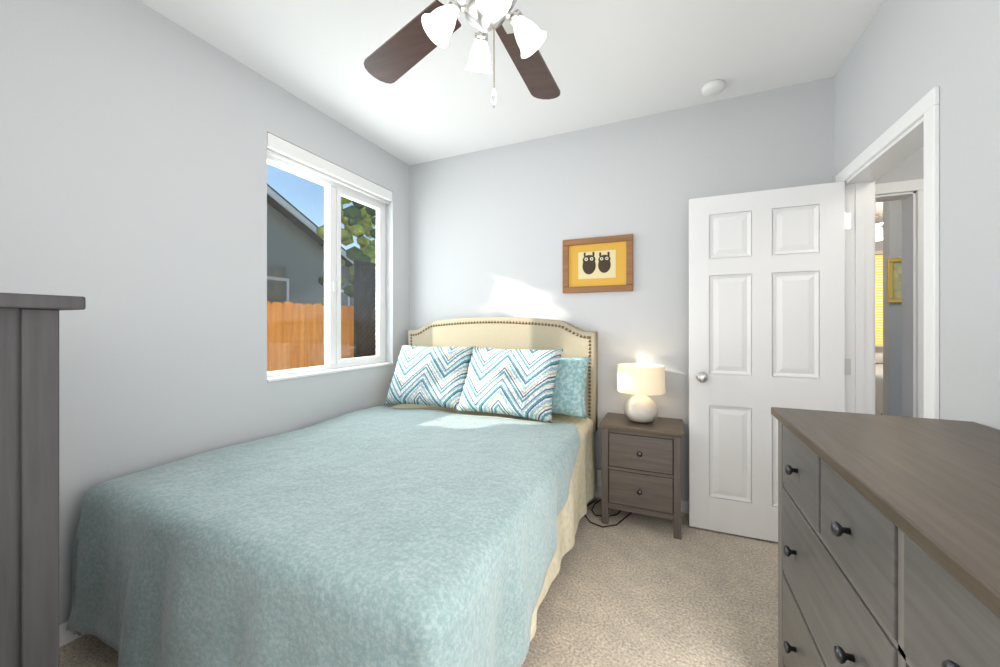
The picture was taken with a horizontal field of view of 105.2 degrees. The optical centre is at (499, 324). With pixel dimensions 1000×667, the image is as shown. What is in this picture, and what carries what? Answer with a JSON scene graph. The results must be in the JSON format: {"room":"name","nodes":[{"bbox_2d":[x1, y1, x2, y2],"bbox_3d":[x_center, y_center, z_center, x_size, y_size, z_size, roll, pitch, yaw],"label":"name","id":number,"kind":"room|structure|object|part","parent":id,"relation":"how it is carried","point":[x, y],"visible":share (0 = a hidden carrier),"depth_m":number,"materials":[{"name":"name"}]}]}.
{"room":"bedroom","nodes":[
{"label":"bedroom","id":0,"kind":"room"},
{"bbox_2d":[0,0,408,624],"bbox_3d":[-1.532,-0.100,2.130,0.160,2.720,3.310,0,0,24],"label":"wall","id":1,"kind":"structure","parent":0,"point":[134,172],"depth_m":1.76,"materials":[{"name":"paint"}]},
{"bbox_2d":[59,621,84,647],"bbox_3d":[-1.459,1.218,2.076,0.016,0.085,3.030,0,0,24],"label":"baseboard","id":2,"kind":"structure","parent":1,"relation":"attached to","point":[65,637],"depth_m":1.50,"materials":[{"name":"white paint"}]},
{"bbox_2d":[267,153,393,381],"bbox_3d":[-1.214,-0.405,2.804,0.157,1.490,1.120,0,0,24],"label":"window","id":3,"kind":"structure","parent":1,"relation":"in","point":[333,361],"depth_m":2.82,"materials":[{"name":"white plastic"}]},
{"bbox_2d":[267,133,391,204],"bbox_3d":[-1.184,-1.092,2.791,0.076,0.107,1.112,0,0,24],"label":"window blind","id":4,"kind":"object","parent":3,"relation":"attached to","point":[280,148],"visible":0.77,"depth_m":2.64,"materials":[{"name":"white plastic"}]},
{"bbox_2d":[59,497,777,666],"bbox_3d":[-0.081,1.285,1.478,3.340,0.050,3.310,0,0,24],"label":"floor","id":5,"kind":"structure","parent":0,"point":[635,590],"depth_m":1.73,"materials":[{"name":"beige carpet"}]},
{"bbox_2d":[0,293,85,666],"bbox_3d":[-1.361,0.598,0.722,0.629,1.325,0.618,0,0,24],"label":"chest","id":6,"kind":"object","parent":5,"relation":"on","point":[29,480],"visible":1,"depth_m":0.81,"materials":[{"name":"grey wood"}]},
{"bbox_2d":[66,317,597,666],"bbox_3d":[-0.481,0.599,2.107,1.752,1.323,2.181,0,0,24],"label":"bed","id":7,"kind":"object","parent":5,"relation":"on","point":[435,515],"visible":1,"depth_m":1.34,"materials":[{"name":"teal fabric"}]},
{"bbox_2d":[384,344,476,410],"bbox_3d":[-0.535,0.385,2.932,0.680,0.500,0.178,0,-27,21],"label":"pillow","id":8,"kind":"object","parent":7,"relation":"on","point":[431,376],"depth_m":2.84,"materials":[{"name":"white fabric"}]},
{"bbox_3d":[-0.054,0.599,3.058,1.625,1.323,0.096,0,0,24],"label":"headboard","id":9,"kind":"part","parent":7,"relation":"part of","materials":[{"name":"fabric"}]},
{"bbox_2d":[455,346,563,422],"bbox_3d":[0.057,0.385,2.639,0.720,0.500,0.178,0,-27,28],"label":"pillow","id":10,"kind":"object","parent":7,"relation":"on","point":[515,382],"depth_m":2.55,"materials":[{"name":"white fabric"}]},
{"bbox_2d":[584,469,631,527],"bbox_3d":[0.728,1.154,2.554,0.313,0.208,0.414,0,0,24],"label":"cords","id":11,"kind":"object","parent":5,"relation":"on","point":[599,477],"visible":0.75,"depth_m":2.59,"materials":[{"name":"black plastic"}]},
{"bbox_2d":[598,412,684,539],"bbox_3d":[0.921,0.945,2.483,0.491,0.630,0.384,0,0,24],"label":"nightstand","id":12,"kind":"object","parent":5,"relation":"on","point":[641,468],"visible":1,"depth_m":2.34,"materials":[{"name":"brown wood"}]},
{"bbox_2d":[617,363,665,422],"bbox_3d":[0.920,0.446,2.498,0.300,0.365,0.300,0,0,24],"label":"lamp","id":13,"kind":"object","parent":12,"relation":"on","point":[639,381],"visible":1,"depth_m":2.40,"materials":[{"name":"white ceramic"}]},
{"bbox_2d":[771,407,999,666],"bbox_3d":[0.894,0.780,0.552,0.538,0.960,1.636,0,0,24],"label":"dresser","id":14,"kind":"object","parent":5,"relation":"on","point":[888,541],"visible":1,"depth_m":0.79,"materials":[{"name":"grey wood"}]},
{"bbox_2d":[138,0,883,226],"bbox_3d":[2.195,-1.500,3.103,6.160,0.080,8.140,0,0,24],"label":"ceiling","id":15,"kind":"structure","parent":0,"point":[609,61],"depth_m":2.09,"materials":[{"name":"white paint"}]},
{"bbox_2d":[364,0,559,107],"bbox_3d":[-0.023,-1.077,1.279,1.322,0.764,1.266,0,0,24],"label":"ceiling fan","id":16,"kind":"object","parent":15,"relation":"hanging from","point":[407,47],"visible":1,"depth_m":1.36,"materials":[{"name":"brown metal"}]},
{"bbox_2d":[701,79,724,95],"bbox_3d":[1.300,-1.441,2.332,0.128,0.036,0.128,0,0,24],"label":"smoke detector","id":17,"kind":"object","parent":15,"relation":"attached to","point":[713,87],"visible":1,"depth_m":2.30,"materials":[{"name":"white plastic"}]},
{"bbox_2d":[875,202,882,241],"bbox_3d":[4.186,-1.194,4.302,1.292,0.529,1.243,0,0,24],"label":"ceiling fan","id":18,"kind":"object","parent":15,"relation":"hanging from","point":[878,227],"visible":0.08,"depth_m":4.18,"materials":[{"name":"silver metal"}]},
{"bbox_2d":[409,76,833,500],"bbox_3d":[0.646,-0.100,2.900,3.180,2.720,0.120,0,0,24],"label":"wall","id":19,"kind":"structure","parent":0,"point":[491,230],"depth_m":2.76,"materials":[{"name":"paint"}]},
{"bbox_2d":[563,234,632,292],"bbox_3d":[0.707,-0.440,2.792,0.505,0.400,0.025,0,0,24],"label":"picture","id":20,"kind":"object","parent":19,"relation":"attached to","point":[600,264],"visible":1,"depth_m":2.78,"materials":[{"name":"brown wood"}]},
{"bbox_2d":[594,485,688,513],"bbox_3d":[0.558,1.218,2.852,3.060,0.085,0.040,0,0,24],"label":"baseboard","id":21,"kind":"structure","parent":19,"relation":"attached to","point":[684,503],"depth_m":2.56,"materials":[{"name":"white paint"}]},
{"bbox_2d":[875,227,882,352],"bbox_3d":[5.309,-0.100,5.957,2.820,2.720,0.120,0,0,24],"label":"wall","id":22,"kind":"structure","parent":0,"point":[878,245],"depth_m":5.73,"materials":[{"name":"paint"}]},
{"bbox_2d":[875,250,882,346],"bbox_3d":[5.561,-0.390,5.762,1.140,1.440,0.030,0,0,24],"label":"window blinds","id":23,"kind":"object","parent":22,"relation":"attached to","point":[879,277],"depth_m":5.71,"materials":[{"name":"yellow"}]},
{"bbox_2d":[883,200,901,415],"bbox_3d":[4.469,-0.100,3.101,2.010,2.720,0.120,0,0,24],"label":"wall","id":24,"kind":"structure","parent":0,"point":[892,321],"depth_m":3.45,"materials":[{"name":"paint"}]},
{"bbox_2d":[887,258,901,302],"bbox_3d":[3.686,-0.400,3.372,0.400,0.400,0.025,0,0,24],"label":"picture","id":25,"kind":"object","parent":24,"relation":"attached to","point":[894,280],"visible":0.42,"depth_m":3.43,"materials":[{"name":"gold metal"}]},
{"bbox_2d":[875,146,923,183],"bbox_3d":[2.601,-0.100,2.153,1.000,2.720,0.120,0,0,24],"label":"wall","id":26,"kind":"structure","parent":0,"point":[910,167],"depth_m":2.20,"materials":[{"name":"paint"}]},
{"bbox_2d":[875,179,923,417],"bbox_3d":[2.302,0.215,2.279,0.350,2.090,0.135,0,0,24],"label":"trim","id":27,"kind":"structure","parent":26,"relation":"attached to","point":[909,194],"depth_m":2.20,"materials":[{"name":"white paint"}]},
{"bbox_2d":[834,0,999,429],"bbox_3d":[1.363,-0.100,0.763,0.120,2.720,3.190,0,0,24],"label":"wall","id":28,"kind":"structure","parent":0,"point":[903,57],"depth_m":1.28,"materials":[{"name":"paint"}]},
{"bbox_2d":[689,181,844,541],"bbox_3d":[1.536,0.233,2.238,0.774,2.030,0.175,0,0,23],"label":"door","id":29,"kind":"structure","parent":28,"relation":"in","point":[766,300],"depth_m":2.23,"materials":[{"name":"white paint"}]},
{"bbox_2d":[836,86,938,418],"bbox_3d":[1.803,0.204,1.744,0.152,2.111,0.902,0,0,24],"label":"trim","id":30,"kind":"structure","parent":28,"relation":"attached to","point":[912,130],"depth_m":1.93,"materials":[{"name":"white paint"}]},
{"bbox_3d":[3.718,1.285,2.418,2.820,0.050,8.140,0,0,24],"label":"floor","id":31,"kind":"structure","parent":0,"visible":0},
{"bbox_2d":[875,353,882,414],"bbox_3d":[5.201,0.830,4.718,1.540,0.860,2.029,0,0,24],"label":"bed","id":32,"kind":"object","parent":31,"relation":"on","point":[878,383],"visible":0.08,"depth_m":4.17,"materials":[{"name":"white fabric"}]},
{"label":"outside","id":33,"kind":"structure","parent":0,"visible":0},
{"bbox_3d":[-7.226,1.585,6.536,13.840,0.050,22.000,0,0,24],"label":"ground","id":34,"kind":"structure","parent":33,"visible":0},
{"bbox_2d":[267,184,369,306],"bbox_3d":[-7.503,-1.002,9.182,6.365,5.125,8.856,0,0,24],"label":"house","id":35,"kind":"structure","parent":34,"relation":"on","point":[294,264],"depth_m":8.58,"materials":[{"name":"paint"}]},
{"bbox_2d":[267,301,374,371],"bbox_3d":[-2.236,0.641,5.158,0.063,1.838,13.577,0,0,24],"label":"fence","id":36,"kind":"object","parent":34,"relation":"on","point":[309,340],"depth_m":4.65,"materials":[{"name":"brown wood"}]},
{"bbox_2d":[316,196,375,304],"bbox_3d":[-2.603,-0.714,7.817,1.883,4.553,2.125,0,0,24],"label":"tree","id":37,"kind":"object","parent":34,"relation":"on","point":[363,251],"depth_m":7.28,"materials":[{"name":"green plant"}]},
{"bbox_2d":[354,260,375,357],"bbox_3d":[-1.661,0.336,6.037,0.060,2.472,1.650,0,0,24],"label":"lattice","id":38,"kind":"object","parent":34,"relation":"on","point":[358,275],"depth_m":5.43,"materials":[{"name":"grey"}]}
]}

